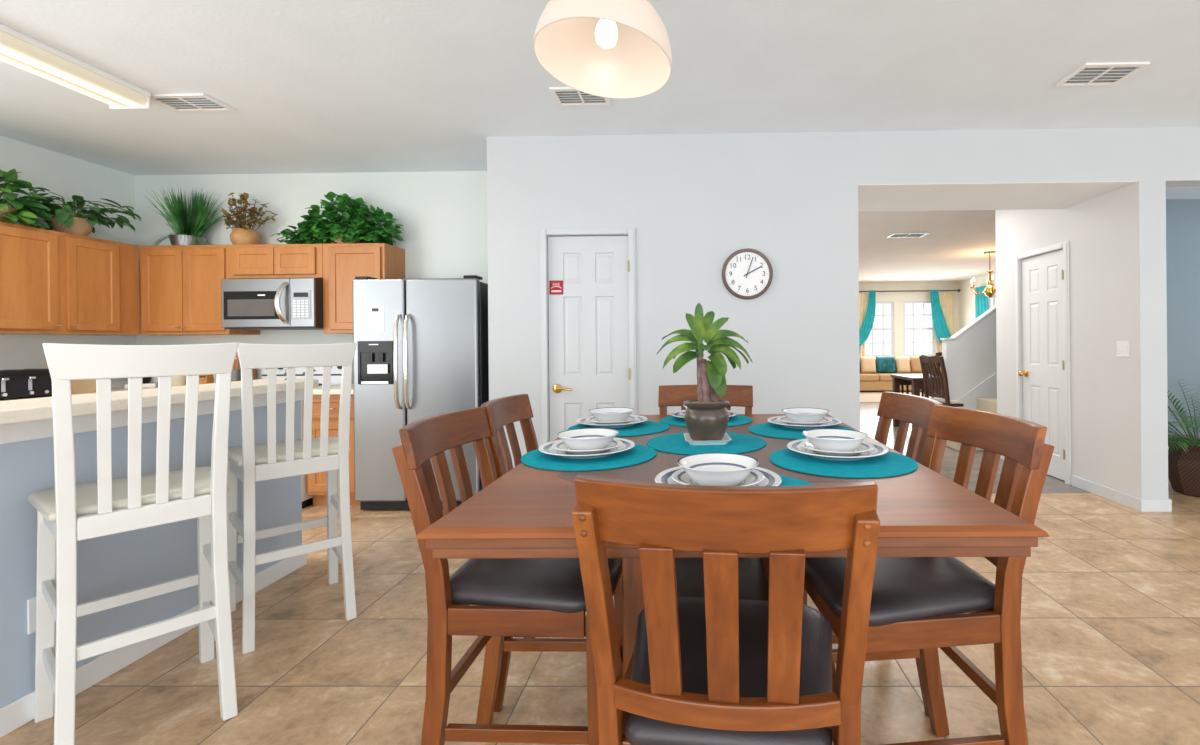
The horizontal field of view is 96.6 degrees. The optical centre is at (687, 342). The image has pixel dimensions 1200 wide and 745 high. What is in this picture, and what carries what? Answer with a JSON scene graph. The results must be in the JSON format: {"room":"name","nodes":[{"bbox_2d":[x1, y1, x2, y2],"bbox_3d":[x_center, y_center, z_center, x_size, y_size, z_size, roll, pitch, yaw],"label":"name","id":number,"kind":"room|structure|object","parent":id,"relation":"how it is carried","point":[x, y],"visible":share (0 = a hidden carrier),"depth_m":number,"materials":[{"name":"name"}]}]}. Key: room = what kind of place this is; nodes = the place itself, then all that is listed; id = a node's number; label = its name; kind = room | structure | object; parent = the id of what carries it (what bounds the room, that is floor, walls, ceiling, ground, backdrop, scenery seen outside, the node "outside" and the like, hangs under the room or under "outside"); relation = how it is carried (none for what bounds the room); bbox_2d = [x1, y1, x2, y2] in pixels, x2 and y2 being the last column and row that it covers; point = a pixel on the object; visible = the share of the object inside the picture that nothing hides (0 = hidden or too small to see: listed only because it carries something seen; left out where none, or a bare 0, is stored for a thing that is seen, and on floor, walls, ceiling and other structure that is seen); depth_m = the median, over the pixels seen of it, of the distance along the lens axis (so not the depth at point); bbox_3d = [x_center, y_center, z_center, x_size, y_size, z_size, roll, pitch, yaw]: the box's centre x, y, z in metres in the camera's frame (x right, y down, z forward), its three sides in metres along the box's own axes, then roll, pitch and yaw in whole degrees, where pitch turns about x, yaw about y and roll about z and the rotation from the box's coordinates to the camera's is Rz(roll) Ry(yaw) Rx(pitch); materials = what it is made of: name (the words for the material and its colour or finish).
{"room":"kitchen","nodes":[
{"label":"kitchen","id":0,"kind":"room"},
{"bbox_2d":[0,135,135,386],"bbox_3d":[-4.980,-0.097,0.825,0.120,2.760,7.910,-1,0,1],"label":"wall","id":1,"kind":"structure","parent":0,"point":[66,176],"depth_m":4.13,"materials":[{"name":"paint"}]},
{"bbox_2d":[0,221,139,334],"bbox_3d":[-4.673,-0.432,3.860,0.414,0.735,0.968,-1,0,1],"label":"upper cabinet","id":2,"kind":"object","parent":1,"relation":"attached to","point":[52,282],"visible":1,"depth_m":3.83,"materials":[{"name":"brown wood"}]},
{"bbox_2d":[0,169,53,227],"bbox_3d":[-4.654,-1.014,3.504,0.463,0.427,0.553,-1,0,1],"label":"potted plant","id":3,"kind":"object","parent":2,"relation":"on","point":[25,211],"visible":0.97,"depth_m":3.60,"materials":[{"name":"green plant"}]},
{"bbox_2d":[17,187,141,235],"bbox_3d":[-4.591,-0.973,4.015,0.574,0.344,0.458,-1,0,1],"label":"potted plant","id":4,"kind":"object","parent":2,"relation":"on","point":[65,220],"visible":0.86,"depth_m":3.98,"materials":[{"name":"green plant"}]},
{"bbox_2d":[0,401,301,707],"bbox_3d":[-2.277,0.751,1.214,0.130,1.018,3.565,-1,0,1],"label":"wall","id":5,"kind":"structure","parent":0,"point":[113,564],"depth_m":2.03,"materials":[{"name":"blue paint"}]},
{"bbox_2d":[27,597,35,633],"bbox_3d":[-2.198,0.914,1.796,0.009,0.116,0.072,-1,0,1],"label":"wall outlet","id":6,"kind":"object","parent":5,"relation":"attached to","point":[31,603],"visible":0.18,"depth_m":1.77,"materials":[{"name":"white plastic"}]},
{"bbox_2d":[0,389,304,443],"bbox_3d":[-2.273,0.283,1.222,0.146,0.083,3.581,-1,0,1],"label":"trim","id":7,"kind":"structure","parent":5,"relation":"attached to","point":[24,431],"depth_m":2.01,"materials":[{"name":"white paint"}]},
{"bbox_2d":[0,554,306,737],"bbox_3d":[-2.266,1.214,1.221,0.144,0.092,3.579,-1,0,1],"label":"baseboard","id":8,"kind":"structure","parent":5,"relation":"attached to","point":[19,712],"depth_m":2.01,"materials":[{"name":"white paint"}]},
{"bbox_2d":[0,378,318,424],"bbox_3d":[-2.196,0.220,1.221,0.390,0.042,3.580,-1,0,1],"label":"countertop","id":9,"kind":"structure","parent":5,"relation":"on","point":[33,409],"depth_m":1.89,"materials":[{"name":"stone"}]},
{"bbox_2d":[135,171,487,382],"bbox_3d":[-3.156,-0.113,4.694,3.420,2.760,0.120,-1,0,1],"label":"wall","id":10,"kind":"structure","parent":0,"point":[442,215],"depth_m":4.63,"materials":[{"name":"paint"}]},
{"bbox_2d":[140,245,259,335],"bbox_3d":[-4.132,-0.436,4.470,0.738,0.735,0.354,-1,0,1],"label":"upper cabinet","id":11,"kind":"object","parent":10,"relation":"attached to","point":[180,285],"visible":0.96,"depth_m":4.33,"materials":[{"name":"brown wood"}]},
{"bbox_2d":[143,188,226,245],"bbox_3d":[-4.288,-1.068,4.447,0.540,0.528,0.397,-1,0,1],"label":"potted grass","id":12,"kind":"object","parent":11,"relation":"on","point":[188,226],"depth_m":4.45,"materials":[{"name":"plant"}]},
{"bbox_2d":[168,235,206,244],"bbox_3d":[-4.255,-0.852,4.500,0.244,0.095,0.244,0,0,1],"label":"pot","id":13,"kind":"object","parent":12,"relation":"attached to","point":[174,239],"depth_m":4.41,"materials":[{"name":"metal"}]},
{"bbox_2d":[229,244,322,278],"bbox_3d":[-3.376,-0.671,4.472,0.776,0.280,0.328,-1,0,1],"label":"upper cabinet","id":14,"kind":"object","parent":10,"relation":"attached to","point":[249,261],"visible":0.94,"depth_m":4.31,"materials":[{"name":"brown wood"}]},
{"bbox_2d":[219,192,277,244],"bbox_3d":[-3.697,-1.047,4.466,0.391,0.476,0.254,-1,0,1],"label":"potted plant","id":15,"kind":"object","parent":14,"relation":"on","point":[240,235],"visible":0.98,"depth_m":4.45,"materials":[{"name":"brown plant"}]},
{"bbox_2d":[221,278,322,329],"bbox_3d":[-3.361,-0.318,4.396,0.752,0.405,0.479,-1,0,1],"label":"microwave","id":16,"kind":"object","parent":14,"relation":"attached to","point":[264,303],"visible":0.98,"depth_m":4.22,"materials":[{"name":"metal"}]},
{"bbox_2d":[323,243,404,333],"bbox_3d":[-2.728,-0.449,4.463,0.512,0.735,0.328,-1,0,1],"label":"upper cabinet","id":17,"kind":"object","parent":10,"relation":"attached to","point":[342,262],"visible":0.68,"depth_m":4.31,"materials":[{"name":"brown wood"}]},
{"bbox_2d":[271,191,403,245],"bbox_3d":[-2.895,-1.036,4.439,0.979,0.440,0.376,-1,0,1],"label":"ivy","id":18,"kind":"object","parent":17,"relation":"on","point":[361,227],"visible":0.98,"depth_m":4.37,"materials":[{"name":"green plant"}]},
{"bbox_2d":[0,0,1199,282],"bbox_3d":[0.960,-1.568,5.287,12.000,0.080,17.000,-1,0,1],"label":"ceiling","id":19,"kind":"structure","parent":0,"point":[312,86],"depth_m":3.06,"materials":[{"name":"paint"}]},
{"bbox_2d":[0,24,150,108],"bbox_3d":[-3.328,-1.442,2.526,0.250,0.098,1.240,-1,0,1],"label":"fluorescent light","id":20,"kind":"object","parent":19,"relation":"attached to","point":[17,49],"visible":1,"depth_m":2.77,"materials":[{"name":"white plastic"}]},
{"bbox_2d":[150,93,234,111],"bbox_3d":[-3.083,-1.486,3.273,0.370,0.013,0.220,-1,0,1],"label":"ceiling vent","id":21,"kind":"object","parent":19,"relation":"in","point":[202,102],"visible":0.88,"depth_m":3.27,"materials":[{"name":"white plastic"}]},
{"bbox_2d":[549,87,610,105],"bbox_3d":[-0.653,-1.508,3.234,0.330,0.013,0.230,-1,0,1],"label":"ceiling vent","id":22,"kind":"object","parent":19,"relation":"in","point":[564,96],"visible":0.72,"depth_m":3.25,"materials":[{"name":"white plastic"}]},
{"bbox_2d":[533,0,671,98],"bbox_3d":[-0.235,-1.152,1.464,0.377,0.793,0.378,0,0,-14],"label":"pendant lamp","id":23,"kind":"object","parent":19,"relation":"hanging from","point":[614,49],"visible":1,"depth_m":1.55,"materials":[{"name":"white glass"}]},
{"bbox_2d":[970,251,995,297],"bbox_3d":[5.197,-1.165,9.078,0.674,0.790,0.636,-1,0,1],"label":"chandelier","id":24,"kind":"object","parent":19,"relation":"hanging from","point":[989,291],"visible":0.73,"depth_m":9.04,"materials":[{"name":"gold metal"}]},
{"bbox_2d":[1055,62,1149,86],"bbox_3d":[2.364,-1.534,3.022,0.350,0.013,0.250,-1,0,1],"label":"ceiling vent","id":25,"kind":"object","parent":19,"relation":"in","point":[1088,74],"visible":1,"depth_m":3.01,"materials":[{"name":"white plastic"}]},
{"bbox_2d":[0,390,1199,744],"bbox_3d":[0.985,1.266,5.287,12.000,0.092,17.000,-1,0,1],"label":"floor","id":26,"kind":"structure","parent":0,"point":[1110,621],"depth_m":2.04,"materials":[{"name":"tile"}]},
{"bbox_2d":[28,342,238,744],"bbox_3d":[-1.839,0.629,1.776,0.557,1.258,0.470,-1,0,38],"label":"bar stool","id":27,"kind":"object","parent":26,"relation":"on","point":[69,512],"visible":1,"depth_m":1.67,"materials":[{"name":"white paint"}]},
{"bbox_2d":[227,342,356,653],"bbox_3d":[-1.831,0.629,2.443,0.470,1.258,0.557,0,0,-45],"label":"bar stool","id":28,"kind":"object","parent":26,"relation":"on","point":[250,462],"visible":0.94,"depth_m":2.31,"materials":[{"name":"white paint"}]},
{"bbox_2d":[261,363,352,508],"bbox_3d":[-3.311,0.706,4.277,0.772,1.125,0.712,-1,0,1],"label":"stove","id":29,"kind":"object","parent":26,"relation":"on","point":[336,371],"visible":0.07,"depth_m":4.56,"materials":[{"name":"white metal"}]},
{"bbox_2d":[306,394,359,505],"bbox_3d":[-2.703,0.828,4.309,0.430,0.872,0.636,-1,0,1],"label":"base cabinet","id":30,"kind":"object","parent":26,"relation":"on","point":[316,485],"visible":0.3,"depth_m":4.02,"materials":[{"name":"brown wood"}]},
{"bbox_2d":[352,275,488,509],"bbox_3d":[-2.008,0.379,4.216,0.930,1.757,0.784,-1,0,1],"label":"refrigerator","id":31,"kind":"object","parent":26,"relation":"on","point":[433,342],"visible":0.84,"depth_m":3.90,"materials":[{"name":"silver metal"}]},
{"bbox_2d":[367,306,383,331],"bbox_3d":[-2.305,-0.180,3.901,0.125,0.190,0.002,-1,0,1],"label":"notice","id":32,"kind":"object","parent":31,"relation":"attached to","point":[375,314],"visible":1,"depth_m":3.90,"materials":[{"name":"white paper"}]},
{"bbox_2d":[392,407,622,744],"bbox_3d":[-0.470,0.729,1.520,0.552,1.036,0.455,0,0,2],"label":"dining chair","id":33,"kind":"object","parent":26,"relation":"on","point":[513,597],"visible":0.62,"depth_m":1.33,"materials":[{"name":"brown wood"}]},
{"bbox_2d":[450,558,621,612],"bbox_3d":[-0.422,0.639,1.518,0.454,0.060,0.444,0,0,2],"label":"seat cushion","id":34,"kind":"object","parent":33,"relation":"on","point":[495,585],"depth_m":1.35,"materials":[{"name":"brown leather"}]},
{"bbox_2d":[481,394,585,711],"bbox_3d":[-0.458,0.729,1.992,0.552,1.036,0.455,-1,0,0],"label":"dining chair","id":35,"kind":"object","parent":26,"relation":"on","point":[503,411],"visible":0.24,"depth_m":1.99,"materials":[{"name":"brown wood"}]},
{"bbox_2d":[658,385,752,414],"bbox_3d":[0.069,0.724,2.342,0.455,1.036,0.552,0,0,6],"label":"dining chair","id":36,"kind":"object","parent":26,"relation":"on","point":[669,395],"visible":0.18,"depth_m":2.56,"materials":[{"name":"brown wood"}]},
{"bbox_2d":[571,475,879,744],"bbox_3d":[0.082,0.724,1.017,0.455,1.036,0.552,-1,0,7],"label":"dining chair","id":37,"kind":"object","parent":26,"relation":"on","point":[718,668],"visible":1,"depth_m":0.80,"materials":[{"name":"brown wood"}]},
{"bbox_2d":[624,597,831,744],"bbox_3d":[0.086,0.634,1.066,0.444,0.060,0.454,-1,0,7],"label":"seat cushion","id":38,"kind":"object","parent":37,"relation":"on","point":[816,640],"depth_m":0.99,"materials":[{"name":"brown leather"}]},
{"bbox_2d":[415,414,1048,677],"bbox_3d":[0.088,0.782,1.670,1.107,0.914,1.498,-1,0,1],"label":"dining table","id":39,"kind":"object","parent":26,"relation":"on","point":[525,512],"visible":0.23,"depth_m":1.03,"materials":[{"name":"brown wood"}]},
{"bbox_2d":[521,444,656,470],"bbox_3d":[-0.285,0.326,1.544,0.388,0.003,0.388,0,0,19],"label":"placemat","id":40,"kind":"object","parent":39,"relation":"on","point":[638,454],"visible":0.7,"depth_m":1.46,"materials":[{"name":"fabric"}]},
{"bbox_2d":[538,437,634,458],"bbox_3d":[-0.295,0.313,1.559,0.280,0.022,0.280,-1,0,39],"label":"dinner plate","id":41,"kind":"object","parent":40,"relation":"on","point":[547,448],"visible":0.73,"depth_m":1.51,"materials":[{"name":"ceramic"}]},
{"bbox_2d":[552,439,622,454],"bbox_3d":[-0.296,0.307,1.559,0.206,0.020,0.206,-1,0,-19],"label":"plate","id":42,"kind":"object","parent":41,"relation":"on","point":[560,445],"visible":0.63,"depth_m":1.51,"materials":[{"name":"ceramic"}]},
{"bbox_2d":[557,428,618,449],"bbox_3d":[-0.293,0.287,1.555,0.180,0.044,0.180,-1,0,-22],"label":"bowl","id":43,"kind":"object","parent":42,"relation":"on","point":[582,438],"visible":0.94,"depth_m":1.52,"materials":[{"name":"ceramic"}]},
{"bbox_2d":[568,421,668,436],"bbox_3d":[-0.264,0.326,2.034,0.388,0.003,0.388,0,0,-35],"label":"placemat","id":44,"kind":"object","parent":39,"relation":"on","point":[646,427],"visible":0.57,"depth_m":2.00,"materials":[{"name":"fabric"}]},
{"bbox_2d":[576,415,647,427],"bbox_3d":[-0.298,0.313,2.089,0.280,0.022,0.280,0,0,-11],"label":"dinner plate","id":45,"kind":"object","parent":44,"relation":"on","point":[640,419],"visible":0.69,"depth_m":2.02,"materials":[{"name":"ceramic"}]},
{"bbox_2d":[586,415,637,424],"bbox_3d":[-0.298,0.307,2.089,0.206,0.020,0.206,-1,0,-4],"label":"plate","id":46,"kind":"object","parent":45,"relation":"on","point":[630,418],"visible":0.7,"depth_m":2.03,"materials":[{"name":"ceramic"}]},
{"bbox_2d":[589,407,633,421],"bbox_3d":[-0.300,0.287,2.085,0.180,0.044,0.180,-1,0,30],"label":"bowl","id":47,"kind":"object","parent":46,"relation":"on","point":[608,414],"visible":0.91,"depth_m":2.04,"materials":[{"name":"ceramic"}]},
{"bbox_2d":[647,432,765,454],"bbox_3d":[0.061,0.323,1.721,0.388,0.003,0.388,0,0,5],"label":"placemat","id":48,"kind":"object","parent":39,"relation":"on","point":[676,443],"visible":0.79,"depth_m":1.66,"materials":[{"name":"fabric"}]},
{"bbox_2d":[684,433,731,444],"bbox_3d":[0.063,0.313,1.721,0.146,0.016,0.146,0,0,-3],"label":"saucer","id":49,"kind":"object","parent":48,"relation":"on","point":[726,438],"visible":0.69,"depth_m":1.66,"materials":[{"name":"ceramic"}]},
{"bbox_2d":[657,303,751,440],"bbox_3d":[0.054,0.090,1.737,0.308,0.447,0.214,-1,0,1],"label":"potted plant","id":50,"kind":"object","parent":49,"relation":"on","point":[706,417],"visible":0.99,"depth_m":1.69,"materials":[{"name":"green plant"}]},
{"bbox_2d":[660,415,752,426],"bbox_3d":[0.079,0.323,2.224,0.388,0.003,0.388,0,0,9],"label":"placemat","id":51,"kind":"object","parent":39,"relation":"on","point":[735,420],"visible":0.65,"depth_m":2.18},
{"bbox_2d":[778,475,813,485],"bbox_3d":[0.104,0.323,1.129,0.388,0.003,0.388,0,0,6],"label":"placemat","id":52,"kind":"object","parent":39,"relation":"on","point":[786,481],"visible":0.12,"depth_m":1.21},
{"bbox_2d":[655,466,781,485],"bbox_3d":[0.067,0.310,1.174,0.280,0.022,0.280,0,0,-18],"label":"dinner plate","id":53,"kind":"object","parent":52,"relation":"on","point":[771,478],"visible":0.22,"depth_m":1.19,"materials":[{"name":"ceramic"}]},
{"bbox_2d":[671,469,763,485],"bbox_3d":[0.067,0.303,1.174,0.206,0.020,0.206,0,0,-13],"label":"plate","id":54,"kind":"object","parent":53,"relation":"on","point":[680,476],"visible":0.39,"depth_m":1.17,"materials":[{"name":"ceramic"}]},
{"bbox_2d":[677,453,758,485],"bbox_3d":[0.067,0.284,1.170,0.180,0.044,0.180,0,0,-5],"label":"bowl","id":55,"kind":"object","parent":54,"relation":"on","point":[710,469],"visible":0.98,"depth_m":1.19,"materials":[{"name":"ceramic"}]},
{"bbox_2d":[748,423,853,438],"bbox_3d":[0.418,0.320,1.949,0.388,0.003,0.388,0,0,-40],"label":"placemat","id":56,"kind":"object","parent":39,"relation":"on","point":[764,429],"visible":0.44,"depth_m":1.92,"materials":[{"name":"fabric"}]},
{"bbox_2d":[767,415,841,429],"bbox_3d":[0.446,0.306,2.024,0.280,0.022,0.280,-1,0,11],"label":"dinner plate","id":57,"kind":"object","parent":56,"relation":"on","point":[834,421],"visible":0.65,"depth_m":1.96,"materials":[{"name":"ceramic"}]},
{"bbox_2d":[777,416,831,425],"bbox_3d":[0.446,0.300,2.024,0.206,0.020,0.206,-1,0,-6],"label":"plate","id":58,"kind":"object","parent":57,"relation":"on","point":[785,419],"visible":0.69,"depth_m":1.97,"materials":[{"name":"ceramic"}]},
{"bbox_2d":[781,408,828,422],"bbox_3d":[0.450,0.280,2.020,0.180,0.044,0.180,-1,0,13],"label":"bowl","id":59,"kind":"object","parent":58,"relation":"on","point":[803,415],"visible":0.9,"depth_m":1.98,"materials":[{"name":"ceramic"}]},
{"bbox_2d":[770,448,917,477],"bbox_3d":[0.421,0.320,1.449,0.388,0.003,0.388,-1,0,-16],"label":"placemat","id":60,"kind":"object","parent":39,"relation":"on","point":[889,464],"visible":0.75,"depth_m":1.38,"materials":[{"name":"fabric"}]},
{"bbox_2d":[787,439,888,460],"bbox_3d":[0.426,0.306,1.509,0.280,0.022,0.280,-1,0,27],"label":"dinner plate","id":61,"kind":"object","parent":60,"relation":"on","point":[879,449],"visible":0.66,"depth_m":1.46,"materials":[{"name":"ceramic"}]},
{"bbox_2d":[800,440,874,455],"bbox_3d":[0.426,0.300,1.509,0.206,0.020,0.206,-1,0,15],"label":"plate","id":62,"kind":"object","parent":61,"relation":"on","point":[864,446],"visible":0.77,"depth_m":1.47,"materials":[{"name":"ceramic"}]},
{"bbox_2d":[802,428,867,451],"bbox_3d":[0.420,0.281,1.505,0.180,0.044,0.180,0,0,43],"label":"bowl","id":63,"kind":"object","parent":62,"relation":"on","point":[827,439],"visible":0.98,"depth_m":1.48,"materials":[{"name":"ceramic"}]},
{"bbox_2d":[832,392,942,716],"bbox_3d":[0.604,0.720,1.942,0.552,1.036,0.455,0,0,-1],"label":"dining chair","id":64,"kind":"object","parent":26,"relation":"on","point":[915,410],"visible":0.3,"depth_m":1.97,"materials":[{"name":"brown wood"}]},
{"bbox_2d":[859,358,941,390],"bbox_3d":[4.990,0.784,13.062,2.600,0.800,0.820,-1,0,1],"label":"sofa","id":65,"kind":"object","parent":26,"relation":"on","point":[876,381],"visible":0.16,"depth_m":12.68,"materials":[{"name":"beige fabric"}]},
{"bbox_2d":[860,357,875,372],"bbox_3d":[4.499,0.550,13.159,0.380,0.408,0.197,-1,0,1],"label":"throw pillow","id":66,"kind":"object","parent":65,"relation":"on","point":[868,364],"visible":1,"depth_m":13.10,"materials":[{"name":"beige fabric"}]},
{"bbox_2d":[876,357,895,372],"bbox_3d":[4.944,0.546,13.153,0.470,0.408,0.197,-1,0,1],"label":"throw pillow","id":67,"kind":"object","parent":65,"relation":"on","point":[884,364],"visible":1,"depth_m":13.09,"materials":[{"name":"teal fabric"}]},
{"bbox_2d":[873,373,903,380],"bbox_3d":[4.990,0.834,12.952,0.758,0.160,0.600,0,0,1],"label":"seat cushion","id":68,"kind":"object","parent":65,"relation":"on","point":[880,376],"depth_m":12.66,"materials":[{"name":"beige fabric"}]},
{"bbox_2d":[896,356,910,372],"bbox_3d":[5.369,0.542,13.147,0.340,0.408,0.197,-1,0,1],"label":"throw pillow","id":69,"kind":"object","parent":65,"relation":"on","point":[902,363],"visible":1,"depth_m":13.09,"materials":[{"name":"beige fabric"}]},
{"bbox_2d":[891,374,940,426],"bbox_3d":[3.595,0.831,7.331,1.250,0.755,0.800,-1,0,1],"label":"dining table","id":70,"kind":"object","parent":26,"relation":"on","point":[915,380],"visible":0.24,"depth_m":7.64,"materials":[{"name":"brown wood"}]},
{"bbox_2d":[804,405,1053,744],"bbox_3d":[0.609,0.720,1.458,0.552,1.036,0.455,0,0,-5],"label":"dining chair","id":71,"kind":"object","parent":26,"relation":"on","point":[918,607],"visible":0.66,"depth_m":1.29,"materials":[{"name":"brown wood"}]},
{"bbox_2d":[805,557,994,626],"bbox_3d":[0.560,0.630,1.453,0.454,0.060,0.444,-1,0,-5],"label":"seat cushion","id":72,"kind":"object","parent":71,"relation":"on","point":[907,591],"depth_m":1.30,"materials":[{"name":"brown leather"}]},
{"bbox_2d":[919,355,963,406],"bbox_3d":[3.280,0.680,6.663,0.541,1.066,0.420,-1,0,-13],"label":"dining chair","id":73,"kind":"object","parent":26,"relation":"on","point":[925,361],"visible":0.59,"depth_m":6.57,"materials":[{"name":"brown wood"}]},
{"bbox_2d":[946,398,996,450],"bbox_3d":[4.320,0.302,6.184,2.600,1.800,0.568,-1,0,1],"label":"staircase","id":74,"kind":"structure","parent":26,"relation":"on","point":[983,404],"depth_m":6.16,"materials":[{"name":"beige carpet"}]},
{"bbox_2d":[1167,380,1199,497],"bbox_3d":[4.058,0.725,4.266,1.210,0.959,1.215,-1,0,-30],"label":"potted palm","id":75,"kind":"object","parent":26,"relation":"on","point":[1183,452],"visible":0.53,"depth_m":4.16,"materials":[{"name":"wicker"}]},
{"bbox_2d":[1168,438,1199,497],"bbox_3d":[4.088,1.000,4.213,0.410,0.408,0.410,-1,0,11],"label":"basket","id":76,"kind":"object","parent":75,"relation":"on","point":[1183,467],"depth_m":4.15,"materials":[{"name":"wicker"}]},
{"bbox_3d":[-4.542,0.844,3.858,0.654,0.872,1.589,0,0,1],"label":"base cabinet","id":77,"kind":"object","parent":26,"relation":"on","visible":0},
{"bbox_2d":[0,386,157,400],"bbox_3d":[-4.290,0.385,3.845,1.164,0.040,1.609,-1,0,1],"label":"countertop","id":78,"kind":"structure","parent":77,"relation":"on","point":[118,388],"depth_m":3.83,"materials":[{"name":"stone"}]},
{"bbox_2d":[0,369,51,399],"bbox_3d":[-4.458,0.272,3.483,0.302,0.189,0.429,-1,0,1],"label":"toaster","id":79,"kind":"object","parent":78,"relation":"on","point":[14,383],"visible":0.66,"depth_m":3.46,"materials":[{"name":"black plastic"}]},
{"bbox_2d":[46,366,95,393],"bbox_3d":[-4.524,0.266,3.924,0.180,0.202,0.262,-1,0,13],"label":"cardboard box","id":80,"kind":"object","parent":78,"relation":"on","point":[87,385],"visible":0.19,"depth_m":3.88,"materials":[{"name":"beige cardboard"}]},
{"bbox_2d":[487,127,1199,467],"bbox_3d":[2.753,-0.164,4.237,8.410,2.760,0.870,-1,0,1],"label":"wall","id":81,"kind":"structure","parent":0,"point":[691,201],"depth_m":3.83,"materials":[{"name":"white paint"}]},
{"bbox_2d":[540,227,636,443],"bbox_3d":[-0.718,0.205,3.858,0.695,2.083,0.092,-1,0,1],"label":"door","id":82,"kind":"structure","parent":81,"relation":"in","point":[593,353],"depth_m":3.87,"materials":[{"name":"white paint"}]},
{"bbox_2d":[722,249,772,299],"bbox_3d":[0.432,-0.499,3.818,0.368,0.368,0.032,-1,0,1],"label":"wall clock","id":83,"kind":"object","parent":81,"relation":"attached to","point":[747,274],"visible":1,"depth_m":3.81,"materials":[{"name":"plastic"}]},
{"bbox_2d":[858,181,1137,211],"bbox_3d":[2.242,-1.345,4.200,2.008,0.387,0.778,-1,0,1],"label":"ceiling","id":84,"kind":"structure","parent":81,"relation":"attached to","point":[1031,195],"depth_m":4.12,"materials":[{"name":"paint"}]},
{"bbox_2d":[859,282,958,356],"bbox_3d":[4.201,-0.177,13.718,5.880,2.760,0.150,-1,0,1],"label":"wall","id":85,"kind":"structure","parent":0,"point":[898,298],"depth_m":13.62,"materials":[{"name":"paint"}]},
{"bbox_2d":[865,301,895,357],"bbox_3d":[4.928,-0.343,13.643,0.900,1.460,0.120,-1,0,1],"label":"window","id":86,"kind":"structure","parent":85,"relation":"in","point":[878,302],"depth_m":13.65,"materials":[{"name":"white paint"}]},
{"bbox_2d":[859,289,959,291],"bbox_3d":[5.503,-1.328,13.546,2.920,0.070,0.154,-1,0,1],"label":"curtain rod","id":87,"kind":"object","parent":85,"relation":"attached to","point":[958,290],"visible":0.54,"depth_m":13.50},
{"bbox_2d":[859,293,867,357],"bbox_3d":[4.392,-0.343,13.575,0.510,1.890,0.035,-1,0,1],"label":"curtain","id":88,"kind":"object","parent":87,"relation":"hanging from","point":[863,297],"visible":0.34,"depth_m":13.57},
{"bbox_2d":[859,290,875,353],"bbox_3d":[4.489,-0.489,13.474,0.630,1.700,0.038,-1,0,1],"label":"curtain","id":89,"kind":"object","parent":87,"relation":"hanging from","point":[867,324],"visible":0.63,"depth_m":13.47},
{"bbox_2d":[930,290,950,342],"bbox_3d":[6.494,-0.502,13.446,0.620,1.710,0.038,-1,0,1],"label":"curtain","id":90,"kind":"object","parent":87,"relation":"hanging from","point":[941,329],"visible":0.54,"depth_m":13.45,"materials":[{"name":"fabric"}]},
{"bbox_2d":[938,292,953,351],"bbox_3d":[6.617,-0.363,13.544,0.420,1.890,0.035,-1,0,1],"label":"curtain","id":91,"kind":"object","parent":87,"relation":"hanging from","point":[946,298],"visible":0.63,"depth_m":13.54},
{"bbox_2d":[903,301,934,357],"bbox_3d":[5.978,-0.352,13.628,0.900,1.460,0.120,-1,0,1],"label":"window","id":92,"kind":"structure","parent":85,"relation":"in","point":[904,302],"depth_m":13.64,"materials":[{"name":"white paint"}]},
{"bbox_2d":[942,310,996,399],"bbox_3d":[4.641,-0.150,6.546,2.900,2.700,0.120,-1,0,1],"label":"wall","id":93,"kind":"structure","parent":0,"point":[970,359],"depth_m":6.50,"materials":[{"name":"paint"}]},
{"bbox_2d":[940,304,995,339],"bbox_3d":[4.179,-0.743,6.552,2.027,1.393,0.130,-1,0,1],"label":"trim","id":94,"kind":"structure","parent":93,"relation":"attached to","point":[959,333],"depth_m":6.52,"materials":[{"name":"paint"}]},
{"bbox_2d":[957,372,996,409],"bbox_3d":[4.312,0.159,6.479,2.708,1.980,0.020,-1,0,1],"label":"trim","id":95,"kind":"structure","parent":93,"relation":"attached to","point":[987,388],"depth_m":6.48,"materials":[{"name":"white paint"}]},
{"bbox_2d":[958,273,995,329],"bbox_3d":[7.010,-0.201,9.728,0.150,2.760,7.750,-1,0,1],"label":"wall","id":96,"kind":"structure","parent":0,"point":[966,296],"depth_m":13.11,"materials":[{"name":"paint"}]},
{"bbox_2d":[975,285,988,318],"bbox_3d":[6.878,-0.520,12.265,0.052,1.600,0.720,-1,0,1],"label":"curtain","id":97,"kind":"object","parent":96,"relation":"hanging from","point":[981,301],"visible":0.36,"depth_m":12.36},
{"bbox_2d":[995,181,1140,498],"bbox_3d":[3.360,-0.169,4.699,0.190,2.760,1.808,-1,0,1],"label":"wall","id":98,"kind":"structure","parent":0,"point":[1102,231],"depth_m":4.22,"materials":[{"name":"paint"}]},
{"bbox_2d":[1015,241,1070,484],"bbox_3d":[3.268,0.170,4.872,0.110,2.083,0.738,-1,0,1],"label":"door","id":99,"kind":"structure","parent":98,"relation":"in","point":[1045,373],"depth_m":4.82,"materials":[{"name":"white paint"}]},
{"bbox_2d":[1071,475,1139,510],"bbox_3d":[3.261,1.167,4.143,0.014,0.090,0.695,-1,0,1],"label":"baseboard","id":100,"kind":"structure","parent":98,"relation":"attached to","point":[1127,500],"depth_m":4.10,"materials":[{"name":"white paint"}]},
{"bbox_2d":[1138,127,1167,498],"bbox_3d":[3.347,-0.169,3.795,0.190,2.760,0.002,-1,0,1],"label":"wall column","id":101,"kind":"structure","parent":0,"point":[1152,170],"depth_m":3.79,"materials":[{"name":"white paint"}]},
{"bbox_2d":[1140,499,1171,511],"bbox_3d":[3.358,1.166,3.787,0.218,0.090,0.014,-1,0,1],"label":"baseboard","id":102,"kind":"structure","parent":101,"relation":"attached to","point":[1146,505],"depth_m":3.78,"materials":[{"name":"white paint"}]},
{"bbox_2d":[1166,199,1199,438],"bbox_3d":[5.226,-0.186,5.808,3.509,2.760,0.100,-1,0,1],"label":"wall","id":103,"kind":"structure","parent":0,"point":[1182,215],"depth_m":5.76,"materials":[{"name":"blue paint"}]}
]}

